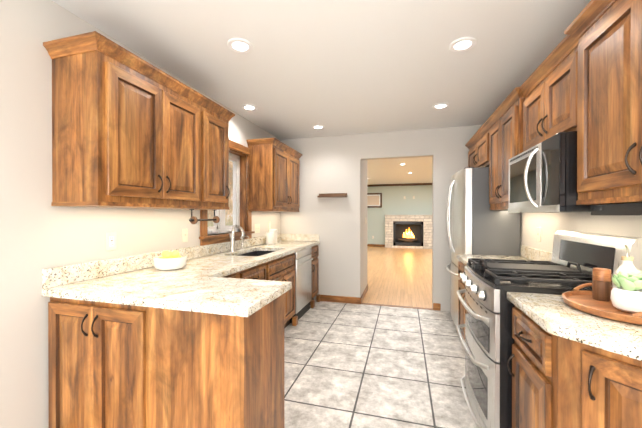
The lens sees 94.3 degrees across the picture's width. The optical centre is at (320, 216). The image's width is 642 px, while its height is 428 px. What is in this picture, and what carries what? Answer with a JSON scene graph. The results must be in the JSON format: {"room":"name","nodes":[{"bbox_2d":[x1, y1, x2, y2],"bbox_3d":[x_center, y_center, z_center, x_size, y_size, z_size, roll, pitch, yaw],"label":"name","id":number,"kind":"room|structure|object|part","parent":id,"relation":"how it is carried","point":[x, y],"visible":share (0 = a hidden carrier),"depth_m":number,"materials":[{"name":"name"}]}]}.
{"room":"kitchen","nodes":[
{"label":"kitchen","id":0,"kind":"room"},
{"bbox_2d":[0,0,280,427],"bbox_3d":[-1.557,0.051,1.633,0.150,2.470,6.330,0,0,16],"label":"wall","id":1,"kind":"structure","parent":0,"point":[38,232],"depth_m":1.57,"materials":[{"name":"grey paint"}]},
{"bbox_2d":[106,232,116,250],"bbox_3d":[-1.382,0.165,1.964,0.008,0.118,0.072,0,0,16],"label":"outlet","id":2,"kind":"object","parent":1,"relation":"attached to","point":[110,240],"depth_m":1.96,"materials":[{"name":"white plastic"}]},
{"bbox_2d":[47,31,206,206],"bbox_3d":[-1.199,-0.506,1.976,0.350,0.852,0.808,0,0,16],"label":"upper cabinet","id":3,"kind":"object","parent":1,"relation":"attached to","point":[130,129],"depth_m":1.66,"materials":[{"name":"brown wood"}]},
{"bbox_2d":[189,209,219,223],"bbox_3d":[-0.993,0.002,2.560,0.068,0.123,0.396,0,0,16],"label":"towel rail","id":4,"kind":"object","parent":3,"relation":"attached to","point":[195,220],"visible":1,"depth_m":2.49,"materials":[{"name":"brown metal"}]},
{"bbox_2d":[182,228,187,241],"bbox_3d":[-1.194,0.167,2.622,0.017,0.118,0.072,0,0,16],"label":"light switch","id":5,"kind":"object","parent":1,"relation":"attached to","point":[185,232],"depth_m":2.62,"materials":[{"name":"beige plastic"}]},
{"bbox_2d":[191,99,234,209],"bbox_3d":[-1.037,-0.508,2.554,0.350,0.852,0.392,0,0,16],"label":"upper cabinet","id":6,"kind":"object","parent":1,"relation":"attached to","point":[218,117],"depth_m":2.51,"materials":[{"name":"brown wood"}]},
{"bbox_2d":[199,140,254,245],"bbox_3d":[-1.062,-0.278,3.295,0.200,1.125,0.990,0,0,16],"label":"window","id":7,"kind":"structure","parent":1,"relation":"in","point":[205,238],"depth_m":3.60,"materials":[{"name":"brown wood"}]},
{"bbox_3d":[-1.098,-0.275,3.305,0.125,0.928,0.756,0,0,16],"label":"kitchen window sash","id":8,"kind":"part","parent":7,"relation":"part of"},
{"bbox_2d":[254,224,259,232],"bbox_3d":[-0.833,0.158,3.913,0.017,0.118,0.144,0,0,16],"label":"light switch","id":9,"kind":"object","parent":1,"relation":"attached to","point":[256,226],"depth_m":3.92,"materials":[{"name":"beige plastic"}]},
{"bbox_2d":[246,138,302,211],"bbox_3d":[-0.593,-0.504,4.091,0.380,0.873,1.032,0,0,16],"label":"upper cabinet","id":10,"kind":"object","parent":1,"relation":"attached to","point":[274,174],"visible":1,"depth_m":3.67,"materials":[{"name":"brown wood"}]},
{"bbox_2d":[52,0,590,139],"bbox_3d":[-0.065,-1.232,1.273,3.215,0.100,6.450,0,0,16],"label":"ceiling","id":11,"kind":"structure","parent":0,"point":[332,67],"depth_m":2.15,"materials":[{"name":"white paint"}]},
{"bbox_2d":[227,38,252,52],"bbox_3d":[-0.559,-1.179,2.060,0.176,0.011,0.176,0,0,16],"label":"recessed light","id":12,"kind":"object","parent":11,"relation":"in","point":[239,45],"visible":1,"depth_m":2.06,"materials":[{"name":"white"}]},
{"bbox_2d":[241,104,257,110],"bbox_3d":[-0.779,-1.184,3.243,0.176,0.011,0.176,0,0,16],"label":"recessed light","id":13,"kind":"object","parent":11,"relation":"in","point":[249,107],"visible":0.94,"depth_m":3.24,"materials":[{"name":"white"}]},
{"bbox_2d":[312,125,323,128],"bbox_3d":[-0.039,-1.187,3.960,0.176,0.011,0.176,0,0,16],"label":"recessed light","id":14,"kind":"object","parent":11,"relation":"in","point":[317,126],"visible":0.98,"depth_m":3.95,"materials":[{"name":"white"}]},
{"bbox_2d":[432,103,449,108],"bbox_3d":[1.285,-1.184,3.196,0.176,0.011,0.176,0,0,16],"label":"recessed light","id":15,"kind":"object","parent":11,"relation":"in","point":[440,105],"visible":1,"depth_m":3.18,"materials":[{"name":"white"}]},
{"bbox_2d":[449,37,476,51],"bbox_3d":[0.974,-1.179,2.048,0.176,0.011,0.176,0,0,16],"label":"recessed light","id":16,"kind":"object","parent":11,"relation":"in","point":[462,44],"visible":1,"depth_m":2.04,"materials":[{"name":"white"}]},
{"bbox_2d":[280,125,481,310],"bbox_3d":[1.906,-0.051,4.404,5.330,2.650,0.870,0,0,16],"label":"wall","id":17,"kind":"structure","parent":0,"point":[333,164],"depth_m":4.37,"materials":[{"name":"grey paint"}]},
{"bbox_2d":[317,193,346,197],"bbox_3d":[0.167,-0.311,4.384,0.430,0.060,0.100,0,0,16],"label":"shelf","id":18,"kind":"object","parent":17,"relation":"attached to","point":[329,195],"visible":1,"depth_m":4.39,"materials":[{"name":"brown wood"}]},
{"bbox_2d":[321,295,358,303],"bbox_3d":[0.255,1.227,4.410,0.610,0.095,0.016,0,0,16],"label":"baseboard","id":19,"kind":"structure","parent":17,"relation":"attached to","point":[354,300],"depth_m":4.39,"materials":[{"name":"brown wood"}]},
{"bbox_2d":[359,284,367,303],"bbox_3d":[0.691,1.225,4.740,0.020,0.095,0.886,0,0,16],"label":"baseboard","id":20,"kind":"structure","parent":17,"relation":"attached to","point":[361,298],"depth_m":4.56,"materials":[{"name":"brown wood"}]},
{"bbox_2d":[361,303,432,309],"bbox_3d":[1.056,1.272,4.218,0.995,0.006,0.055,0,0,16],"label":"trim","id":21,"kind":"structure","parent":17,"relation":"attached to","point":[397,306],"depth_m":4.19,"materials":[{"name":"brown wood"}]},
{"bbox_2d":[284,246,478,427],"bbox_3d":[2.036,1.302,4.877,5.330,0.060,14.500,0,0,16],"label":"floor","id":22,"kind":"structure","parent":0,"point":[348,365],"depth_m":2.67,"materials":[{"name":"tile"}]},
{"bbox_2d":[48,294,283,427],"bbox_3d":[-0.850,0.857,1.655,1.178,0.859,0.510,0,0,16],"label":"base cabinet","id":23,"kind":"object","parent":22,"relation":"on","point":[111,365],"visible":0.96,"depth_m":1.44,"materials":[{"name":"brown wood"}]},
{"bbox_2d":[134,274,291,316],"bbox_3d":[-0.513,0.406,1.587,0.564,0.039,0.520,0,0,16],"label":"countertop","id":24,"kind":"structure","parent":23,"relation":"on","point":[199,282],"depth_m":1.46,"materials":[{"name":"stone"}]},
{"bbox_2d":[224,270,243,278],"bbox_3d":[-0.984,0.854,2.215,0.612,0.860,0.492,0,0,16],"label":"base cabinet","id":25,"kind":"object","parent":22,"relation":"on","point":[240,274],"depth_m":2.32,"materials":[{"name":"brown wood"}]},
{"bbox_2d":[244,261,271,280],"bbox_3d":[-0.861,0.852,2.657,0.612,0.860,0.515,0,0,16],"label":"base cabinet","id":26,"kind":"object","parent":22,"relation":"on","point":[263,271],"depth_m":2.68,"materials":[{"name":"brown wood"}]},
{"bbox_2d":[271,253,295,327],"bbox_3d":[-0.697,0.850,3.243,0.612,0.860,0.789,0,0,16],"label":"base cabinet","id":27,"kind":"object","parent":22,"relation":"on","point":[280,268],"depth_m":3.31,"materials":[{"name":"brown wood"}]},
{"bbox_2d":[290,247,312,322],"bbox_3d":[-0.482,0.848,3.906,0.660,0.857,0.600,0,0,16],"label":"dishwasher","id":28,"kind":"object","parent":22,"relation":"on","point":[303,288],"visible":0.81,"depth_m":3.75,"materials":[{"name":"grey metal"}]},
{"bbox_2d":[310,245,319,307],"bbox_3d":[-0.377,0.845,4.391,0.612,0.860,0.383,0,0,16],"label":"base cabinet","id":29,"kind":"object","parent":22,"relation":"on","point":[315,249],"depth_m":4.32,"materials":[{"name":"brown wood"}]},
{"bbox_2d":[42,234,319,304],"bbox_3d":[-0.752,0.347,3.039,0.644,0.144,3.189,0,0,16],"label":"countertop","id":30,"kind":"structure","parent":29,"relation":"on","point":[115,280],"depth_m":1.98,"materials":[{"name":"stone"}]},
{"bbox_2d":[153,251,186,269],"bbox_3d":[-1.106,0.318,2.189,0.220,0.131,0.220,0,0,16],"label":"fruit bowl","id":31,"kind":"object","parent":30,"relation":"on","point":[169,260],"visible":1,"depth_m":2.12,"materials":[{"name":"white ceramic"}]},
{"bbox_2d":[229,225,248,251],"bbox_3d":[-0.880,0.234,3.290,0.172,0.288,0.276,0,0,16],"label":"faucet","id":32,"kind":"object","parent":30,"relation":"on","point":[232,239],"visible":1,"depth_m":3.21,"materials":[{"name":"silver metal"}]},
{"bbox_2d":[236,251,274,255],"bbox_3d":[-0.694,0.535,3.237,0.404,0.232,0.744,0,0,16],"label":"undermount sink","id":33,"kind":"object","parent":30,"relation":"in","point":[256,253],"visible":0.04,"depth_m":3.59,"materials":[{"name":"grey metal"}]},
{"bbox_2d":[266,232,273,243],"bbox_3d":[-0.687,0.298,4.023,0.108,0.155,0.108,0,0,16],"label":"canister","id":34,"kind":"object","parent":30,"relation":"on","point":[269,237],"visible":0.98,"depth_m":3.98,"materials":[{"name":"white ceramic"}]},
{"bbox_2d":[269,229,277,243],"bbox_3d":[-0.662,0.277,4.151,0.114,0.195,0.114,0,0,16],"label":"canister","id":35,"kind":"object","parent":30,"relation":"on","point":[274,231],"visible":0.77,"depth_m":4.11,"materials":[{"name":"white ceramic"}]},
{"bbox_2d":[384,215,431,248],"bbox_3d":[3.434,0.590,11.740,1.810,1.305,0.319,0,0,16],"label":"stone fireplace","id":36,"kind":"object","parent":22,"relation":"on","point":[408,231],"visible":0.98,"depth_m":11.72,"materials":[{"name":"beige brick"}]},
{"bbox_2d":[458,261,465,340],"bbox_3d":[1.540,0.853,2.574,0.595,0.859,0.774,0,0,16],"label":"base cabinet","id":37,"kind":"object","parent":22,"relation":"on","point":[461,307],"visible":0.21,"depth_m":2.83,"materials":[{"name":"brown wood"}]},
{"bbox_2d":[446,167,519,326],"bbox_3d":[1.760,0.388,3.398,0.599,1.781,0.910,0,0,16],"label":"refrigerator","id":38,"kind":"object","parent":22,"relation":"on","point":[479,226],"visible":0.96,"depth_m":2.98,"materials":[{"name":"grey metal"}]},
{"bbox_2d":[457,230,641,427],"bbox_3d":[1.266,0.693,1.850,0.727,1.185,0.754,0,0,16],"label":"gas range","id":39,"kind":"object","parent":22,"relation":"on","point":[488,305],"visible":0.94,"depth_m":1.65,"materials":[{"name":"silver metal"}]},
{"bbox_2d":[507,306,641,427],"bbox_3d":[1.096,0.860,0.986,0.595,0.859,0.989,0,0,16],"label":"base cabinet","id":40,"kind":"object","parent":22,"relation":"on","point":[559,382],"visible":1,"depth_m":1.07,"materials":[{"name":"brown wood"}]},
{"bbox_2d":[456,245,641,360],"bbox_3d":[1.308,0.353,1.694,0.592,0.144,2.598,0,0,16],"label":"countertop","id":41,"kind":"structure","parent":40,"relation":"on","point":[556,315],"depth_m":1.10,"materials":[{"name":"stone"}]},
{"bbox_2d":[562,283,641,324],"bbox_3d":[1.245,0.353,1.221,0.396,0.069,0.437,0,0,16],"label":"wood tray","id":42,"kind":"object","parent":41,"relation":"on","point":[582,300],"visible":0.65,"depth_m":1.22,"materials":[{"name":"brown wood"}]},
{"bbox_2d":[592,268,610,301],"bbox_3d":[1.255,0.303,1.332,0.062,0.138,0.062,0,0,16],"label":"grinder","id":43,"kind":"object","parent":42,"relation":"on","point":[601,284],"visible":0.98,"depth_m":1.31,"materials":[{"name":"brown wood"}]},
{"bbox_2d":[610,270,641,312],"bbox_3d":[1.222,0.292,1.171,0.123,0.161,0.122,0,0,16],"label":"potted plant","id":44,"kind":"object","parent":42,"relation":"on","point":[626,293],"visible":0.98,"depth_m":1.15,"materials":[{"name":"white ceramic"}]},
{"bbox_2d":[612,244,640,288],"bbox_3d":[1.348,0.247,1.311,0.094,0.251,0.094,0,0,16],"label":"oil bottle","id":45,"kind":"object","parent":42,"relation":"on","point":[626,266],"visible":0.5,"depth_m":1.30,"materials":[{"name":"glass"}]},
{"bbox_2d":[367,185,431,243],"bbox_3d":[3.973,-0.033,11.806,5.330,2.550,0.100,0,0,16],"label":"wall","id":46,"kind":"structure","parent":0,"point":[394,202],"depth_m":12.03,"materials":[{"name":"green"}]},
{"bbox_2d":[367,193,381,207],"bbox_3d":[2.096,-0.660,12.259,0.810,0.600,0.029,0,0,16],"label":"framed picture","id":47,"kind":"object","parent":46,"relation":"in","point":[374,200],"depth_m":12.22,"materials":[{"name":"brown wood"}]},
{"bbox_2d":[367,244,384,246],"bbox_3d":[3.957,1.195,11.755,5.330,0.095,0.016,0,0,16],"label":"baseboard","id":48,"kind":"structure","parent":46,"relation":"attached to","point":[378,245],"depth_m":12.21,"materials":[{"name":"brown wood"}]},
{"bbox_2d":[367,183,431,186],"bbox_3d":[3.956,-1.265,11.740,5.330,0.085,0.025,0,0,16],"label":"crown molding","id":49,"kind":"structure","parent":46,"relation":"attached to","point":[410,184],"depth_m":11.94,"materials":[{"name":"brown wood"}]},
{"bbox_2d":[367,157,431,184],"bbox_3d":[2.904,-1.341,7.971,5.330,0.100,8.050,0,0,16],"label":"ceiling","id":50,"kind":"structure","parent":0,"point":[386,171],"depth_m":8.59,"materials":[{"name":"white paint"}]},
{"bbox_2d":[520,72,641,255],"bbox_3d":[1.435,0.055,0.860,0.100,2.470,6.450,0,0,16],"label":"wall","id":51,"kind":"structure","parent":0,"point":[550,225],"depth_m":2.05,"materials":[{"name":"grey paint"}]},
{"bbox_2d":[468,128,490,167],"bbox_3d":[1.910,-0.696,3.371,0.335,0.350,0.987,0,0,16],"label":"upper cabinet","id":52,"kind":"object","parent":51,"relation":"attached to","point":[478,154],"visible":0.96,"depth_m":3.24,"materials":[{"name":"brown wood"}]},
{"bbox_2d":[465,0,616,148],"bbox_3d":[1.589,-0.901,2.203,0.325,0.068,3.492,0,0,16],"label":"crown molding","id":53,"kind":"structure","parent":52,"relation":"on","point":[592,12],"depth_m":1.69,"materials":[{"name":"brown wood"}]},
{"bbox_2d":[489,98,524,209],"bbox_3d":[1.673,-0.464,2.525,0.335,0.807,0.774,0,0,16],"label":"upper cabinet","id":54,"kind":"object","parent":51,"relation":"attached to","point":[505,138],"visible":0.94,"depth_m":2.50,"materials":[{"name":"brown wood"}]},
{"bbox_2d":[537,227,540,241],"bbox_3d":[1.837,0.152,2.518,0.017,0.118,0.072,0,0,16],"label":"light switch","id":55,"kind":"object","parent":51,"relation":"attached to","point":[539,234],"visible":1,"depth_m":2.50,"materials":[{"name":"beige plastic"}]},
{"bbox_2d":[523,46,577,151],"bbox_3d":[1.482,-0.643,1.784,0.305,0.442,0.758,0,0,16],"label":"upper cabinet","id":56,"kind":"object","parent":51,"relation":"attached to","point":[549,106],"visible":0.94,"depth_m":1.72,"materials":[{"name":"brown wood"}]},
{"bbox_2d":[508,131,590,212],"bbox_3d":[1.426,-0.222,1.801,0.421,0.395,0.752,0,0,16],"label":"microwave","id":57,"kind":"object","parent":56,"relation":"attached to","point":[543,177],"visible":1,"depth_m":1.61,"materials":[{"name":"silver metal"}]},
{"bbox_2d":[576,0,641,214],"bbox_3d":[1.245,-0.432,0.993,0.335,0.858,0.896,0,0,16],"label":"upper cabinet","id":58,"kind":"object","parent":51,"relation":"attached to","point":[609,126],"depth_m":1.19,"materials":[{"name":"brown wood"}]},
{"bbox_3d":[1.262,-0.027,0.996,0.248,0.049,0.720,0,0,16],"label":"under cabinet mount","id":59,"kind":"part","parent":58,"relation":"part of","materials":[{"name":"black metal"}]},
{"label":"outside","id":60,"kind":"structure","parent":0,"visible":0},
{"bbox_2d":[207,161,232,226],"bbox_3d":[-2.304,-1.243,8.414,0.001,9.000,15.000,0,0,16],"label":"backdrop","id":61,"kind":"structure","parent":60,"point":[228,220],"depth_m":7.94,"materials":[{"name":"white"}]}
]}

